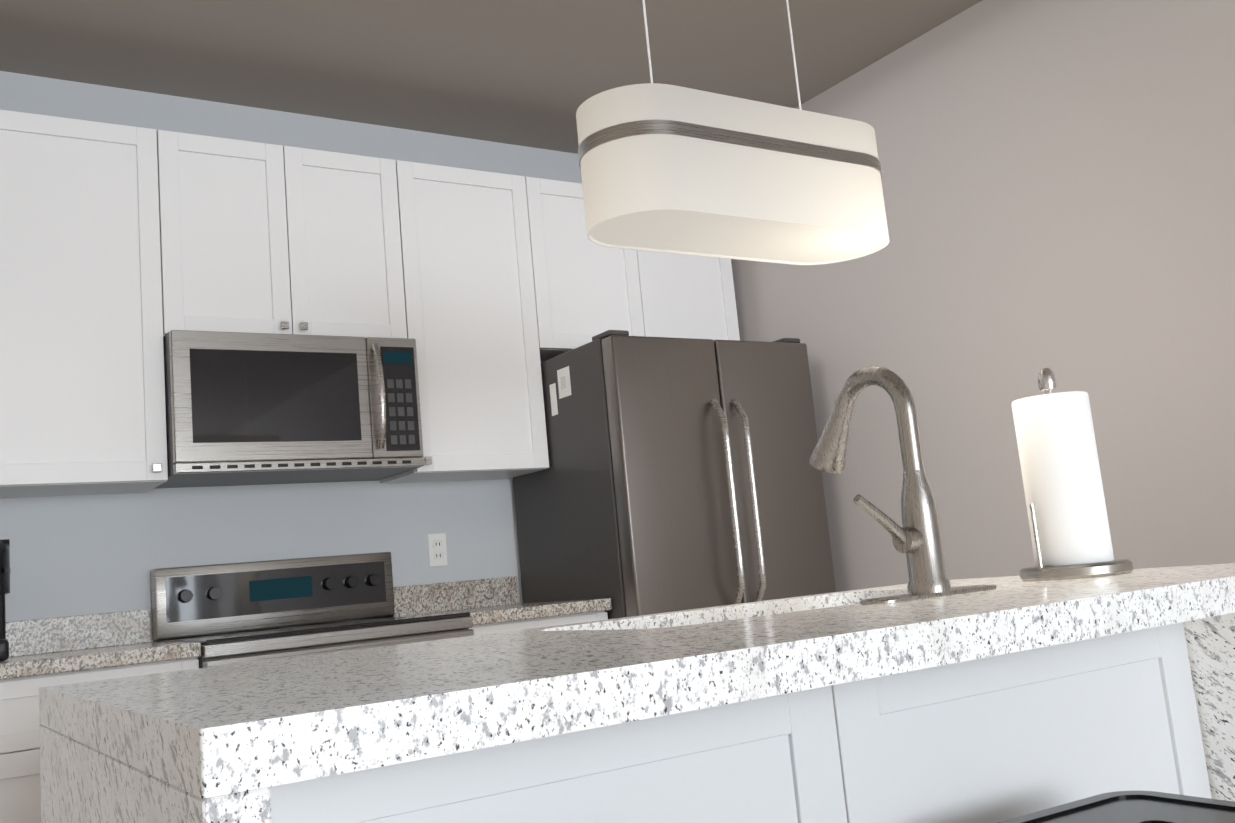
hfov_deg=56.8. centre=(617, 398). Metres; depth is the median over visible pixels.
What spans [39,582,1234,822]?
kitchen island
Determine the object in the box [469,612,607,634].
base cabinet
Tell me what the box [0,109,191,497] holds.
upper cabinet
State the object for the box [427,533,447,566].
electrical outlet
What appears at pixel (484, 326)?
upper cabinet
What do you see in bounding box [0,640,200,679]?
countertop
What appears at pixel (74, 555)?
wall
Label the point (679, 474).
fridge
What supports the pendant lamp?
hanging from the ceiling
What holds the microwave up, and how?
attached to the upper cabinet at (282, 239)
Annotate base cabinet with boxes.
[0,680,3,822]
[4,660,198,822]
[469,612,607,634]
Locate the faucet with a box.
[809,366,996,604]
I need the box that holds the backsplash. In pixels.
[6,576,518,655]
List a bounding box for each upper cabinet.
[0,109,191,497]
[184,133,411,338]
[380,160,559,483]
[544,179,739,353]
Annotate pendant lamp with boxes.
[576,0,888,264]
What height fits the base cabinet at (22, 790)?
0.876 m
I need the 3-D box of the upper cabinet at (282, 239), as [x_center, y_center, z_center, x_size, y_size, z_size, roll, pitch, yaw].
[-1.128,-0.470,3.740,0.764,0.634,0.325,0,-10,-33]
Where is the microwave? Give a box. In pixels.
[154,330,423,488]
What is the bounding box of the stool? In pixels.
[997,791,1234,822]
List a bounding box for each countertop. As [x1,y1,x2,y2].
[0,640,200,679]
[412,598,611,627]
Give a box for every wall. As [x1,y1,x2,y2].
[0,71,581,641]
[731,0,1234,591]
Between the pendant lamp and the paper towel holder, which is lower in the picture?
the paper towel holder
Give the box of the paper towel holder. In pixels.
[1012,368,1133,580]
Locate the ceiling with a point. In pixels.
(533, 73)
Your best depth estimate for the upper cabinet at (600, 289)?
4.30 m
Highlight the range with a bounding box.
[150,552,473,667]
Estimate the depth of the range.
3.53 m
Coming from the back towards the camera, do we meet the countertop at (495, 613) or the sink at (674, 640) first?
the countertop at (495, 613)
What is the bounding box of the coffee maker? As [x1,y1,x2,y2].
[0,539,10,660]
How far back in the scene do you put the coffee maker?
2.94 m
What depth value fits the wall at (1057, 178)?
3.52 m
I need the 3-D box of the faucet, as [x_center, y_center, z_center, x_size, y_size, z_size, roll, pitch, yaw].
[0.396,0.131,1.778,0.260,0.358,0.239,0,-10,-33]
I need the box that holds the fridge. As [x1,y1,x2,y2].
[513,330,835,618]
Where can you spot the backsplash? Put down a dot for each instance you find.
(58, 634)
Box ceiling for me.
[0,0,981,153]

